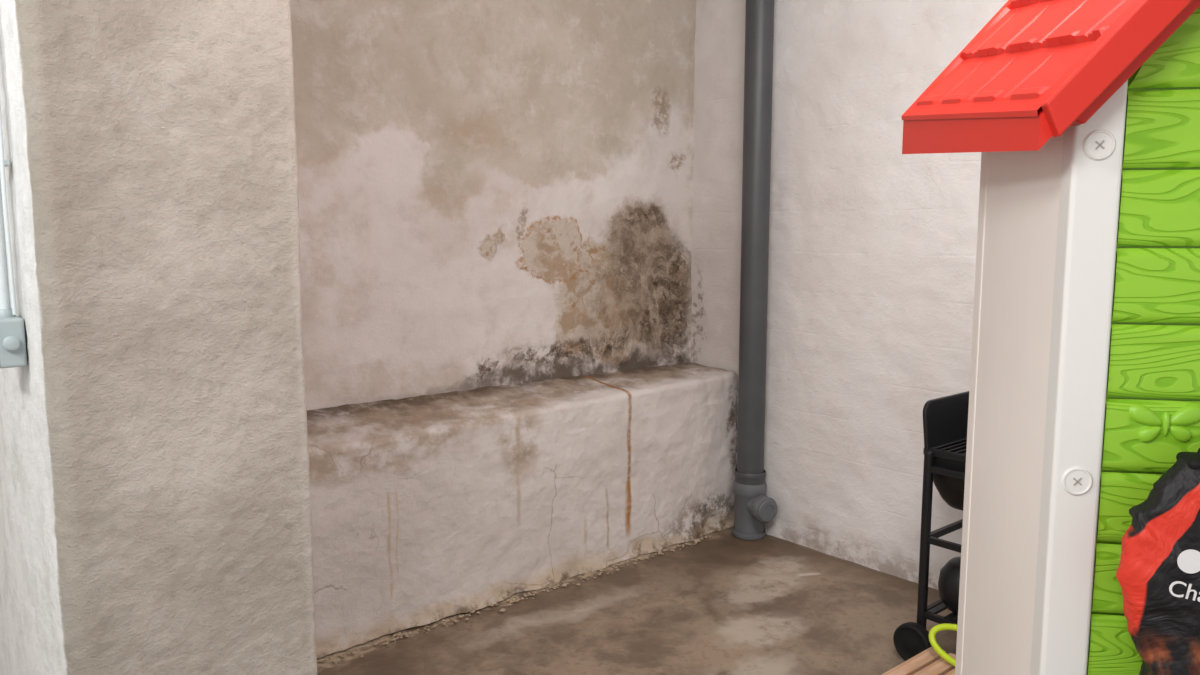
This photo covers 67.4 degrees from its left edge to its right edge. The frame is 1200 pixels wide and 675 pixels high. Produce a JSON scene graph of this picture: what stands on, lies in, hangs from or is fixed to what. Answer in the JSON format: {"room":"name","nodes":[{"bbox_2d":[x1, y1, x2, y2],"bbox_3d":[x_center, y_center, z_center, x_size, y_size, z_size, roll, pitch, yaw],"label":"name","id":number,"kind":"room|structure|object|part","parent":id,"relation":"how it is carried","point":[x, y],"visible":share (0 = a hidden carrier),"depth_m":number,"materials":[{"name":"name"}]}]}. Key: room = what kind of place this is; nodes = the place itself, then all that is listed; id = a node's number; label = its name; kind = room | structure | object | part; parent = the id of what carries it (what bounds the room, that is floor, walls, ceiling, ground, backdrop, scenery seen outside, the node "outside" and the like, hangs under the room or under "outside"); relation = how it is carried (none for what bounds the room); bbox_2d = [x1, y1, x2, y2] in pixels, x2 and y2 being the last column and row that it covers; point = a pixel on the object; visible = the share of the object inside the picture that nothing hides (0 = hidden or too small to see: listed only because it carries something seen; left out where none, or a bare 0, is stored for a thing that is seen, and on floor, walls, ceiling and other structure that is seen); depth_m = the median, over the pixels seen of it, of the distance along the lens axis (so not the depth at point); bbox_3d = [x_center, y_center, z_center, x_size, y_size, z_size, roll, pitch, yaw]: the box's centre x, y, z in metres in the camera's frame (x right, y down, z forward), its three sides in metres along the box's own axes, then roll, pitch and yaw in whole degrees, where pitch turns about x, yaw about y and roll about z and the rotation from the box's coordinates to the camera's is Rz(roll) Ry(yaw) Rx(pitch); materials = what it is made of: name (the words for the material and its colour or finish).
{"room":"basement storage room","nodes":[
{"label":"basement storage room","id":0,"kind":"room"},
{"bbox_2d":[0,0,316,674],"bbox_3d":[-1.218,-0.167,2.182,0.456,2.700,1.425,-6,9,-40],"label":"wall","id":1,"kind":"structure","parent":0,"point":[155,493],"depth_m":1.65,"materials":[{"name":"white paint"}]},
{"bbox_2d":[0,103,16,314],"bbox_3d":[-1.094,-0.738,1.580,0.038,1.400,0.050,-6,9,-40],"label":"conduit","id":2,"kind":"object","parent":1,"relation":"attached to","point":[4,281],"visible":1,"depth_m":1.64,"materials":[{"name":"white plastic"}]},
{"bbox_2d":[0,308,26,367],"bbox_3d":[-1.101,0.001,1.664,0.055,0.107,0.119,-6,9,-40],"label":"junction box","id":3,"kind":"object","parent":1,"relation":"attached to","point":[12,330],"visible":0.97,"depth_m":1.64,"materials":[{"name":"grey plastic"}]},
{"bbox_2d":[291,0,695,409],"bbox_3d":[-1.627,-0.240,2.778,5.490,2.700,0.025,-6,9,-40],"label":"wall","id":4,"kind":"structure","parent":0,"point":[491,192],"depth_m":3.72,"materials":[{"name":"paint"}]},
{"bbox_2d":[317,526,956,674],"bbox_3d":[0.227,1.371,0.774,5.520,0.010,5.830,-6,9,-40],"label":"floor","id":5,"kind":"structure","parent":0,"point":[724,603],"depth_m":3.30,"materials":[{"name":"concrete"}]},
{"bbox_2d":[307,363,737,663],"bbox_3d":[-0.377,0.617,3.638,2.560,0.794,0.453,-6,9,-40],"label":"plinth","id":6,"kind":"object","parent":5,"relation":"on","point":[426,509],"depth_m":3.54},
{"bbox_2d":[882,647,955,674],"bbox_3d":[1.112,1.098,2.514,0.460,0.108,0.668,-6,9,-40],"label":"wooden duckboard","id":7,"kind":"object","parent":5,"relation":"on","point":[927,662],"visible":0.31,"depth_m":2.77,"materials":[{"name":"brown wood"}]},
{"bbox_2d":[928,623,956,666],"bbox_3d":[1.227,0.971,2.635,0.080,0.112,0.571,-6,9,-40],"label":"hose","id":8,"kind":"object","parent":7,"relation":"on","point":[946,626],"visible":0.32,"depth_m":2.81,"materials":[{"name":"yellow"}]},
{"bbox_2d":[893,391,968,660],"bbox_3d":[1.389,0.657,2.935,0.520,0.880,0.622,-6,9,-40],"label":"barbecue grill","id":9,"kind":"object","parent":5,"relation":"on","point":[945,419],"visible":0.2,"depth_m":2.99,"materials":[{"name":"black metal"}]},
{"bbox_3d":[1.084,0.714,3.003,0.028,0.690,0.028,-6,9,-40],"label":"leg","id":10,"kind":"part","parent":9,"relation":"part of","materials":[{"name":"black metal"}]},
{"bbox_3d":[1.233,0.912,3.154,0.390,0.022,0.018,-6,9,-40],"label":"rail","id":11,"kind":"part","parent":9,"relation":"part of","materials":[{"name":"black metal"}]},
{"bbox_3d":[1.257,0.953,2.824,0.018,0.022,0.540,-6,9,-40],"label":"rail","id":12,"kind":"part","parent":9,"relation":"part of","materials":[{"name":"black metal"}]},
{"bbox_3d":[1.257,0.695,2.792,0.018,0.022,0.540,-6,9,-40],"label":"rail","id":13,"kind":"part","parent":9,"relation":"part of","materials":[{"name":"black metal"}]},
{"bbox_3d":[1.233,0.654,3.122,0.390,0.022,0.018,-6,9,-40],"label":"rail","id":14,"kind":"part","parent":9,"relation":"part of","materials":[{"name":"black metal"}]},
{"bbox_3d":[1.257,0.457,2.763,0.018,0.022,0.540,-6,9,-40],"label":"rail","id":15,"kind":"part","parent":9,"relation":"part of","materials":[{"name":"black metal"}]},
{"bbox_2d":[938,557,960,613],"bbox_3d":[1.224,0.829,3.005,0.180,0.170,0.180,-6,9,-40],"label":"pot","id":16,"kind":"object","parent":9,"relation":"on","point":[949,577],"depth_m":2.97,"materials":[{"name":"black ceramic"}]},
{"bbox_2d":[933,444,966,510],"bbox_3d":[1.387,0.498,2.917,0.354,0.222,0.560,-6,9,-40],"label":"bowl","id":17,"kind":"object","parent":9,"relation":"on","point":[946,456],"depth_m":2.96,"materials":[{"name":"black metal"}]},
{"bbox_2d":[902,0,1199,674],"bbox_3d":[1.106,0.122,1.392,1.175,2.319,0.622,1,7,10],"label":"playhouse","id":18,"kind":"object","parent":5,"relation":"on","point":[1082,117],"visible":0.94,"depth_m":1.23,"materials":[{"name":"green plastic"}]},
{"bbox_3d":[0.737,0.391,1.743,0.058,1.700,0.055,1,7,10],"label":"corner post","id":19,"kind":"part","parent":18,"relation":"part of","materials":[{"name":"beige plastic"}]},
{"bbox_3d":[0.682,0.428,1.516,0.026,1.680,0.428,1,7,10],"label":"panel","id":20,"kind":"part","parent":18,"relation":"part of","materials":[{"name":"beige plastic"}]},
{"bbox_3d":[0.655,0.467,1.286,0.062,1.660,0.050,1,7,10],"label":"corner post","id":21,"kind":"part","parent":18,"relation":"part of","materials":[{"name":"white plastic"}]},
{"bbox_2d":[1116,448,1199,674],"bbox_3d":[0.845,0.388,1.171,0.339,0.528,0.130,1,7,10],"label":"bag","id":22,"kind":"object","parent":18,"relation":"hanging from","point":[1158,573],"visible":1,"depth_m":1.14,"materials":[{"name":"printed plastic film"}]},
{"bbox_2d":[1169,549,1199,601],"bbox_3d":[0.738,0.297,1.119,0.056,0.066,0.018,0,7,0],"label":"print","id":23,"kind":"object","parent":22,"relation":"attached to","point":[1184,564],"depth_m":1.13,"materials":[{"name":"white"}]},
{"bbox_2d":[690,0,1007,589],"bbox_3d":[2.312,-0.185,2.326,0.022,2.700,5.800,-6,9,-40],"label":"wall","id":24,"kind":"structure","parent":0,"point":[873,245],"depth_m":3.83,"materials":[{"name":"paint"}]},
{"bbox_2d":[732,0,776,539],"bbox_3d":[0.727,-0.398,4.071,0.170,2.693,0.235,-6,9,-40],"label":"drain pipe","id":25,"kind":"object","parent":24,"relation":"attached to","point":[753,508],"visible":1,"depth_m":4.07,"materials":[{"name":"grey plastic"}]},
{"bbox_2d":[747,495,776,522],"bbox_3d":[0.737,0.785,4.188,0.120,0.120,0.140,-19,14,-23],"label":"cap","id":26,"kind":"object","parent":25,"relation":"attached to","point":[760,508],"depth_m":4.12,"materials":[{"name":"grey plastic"}]}
]}

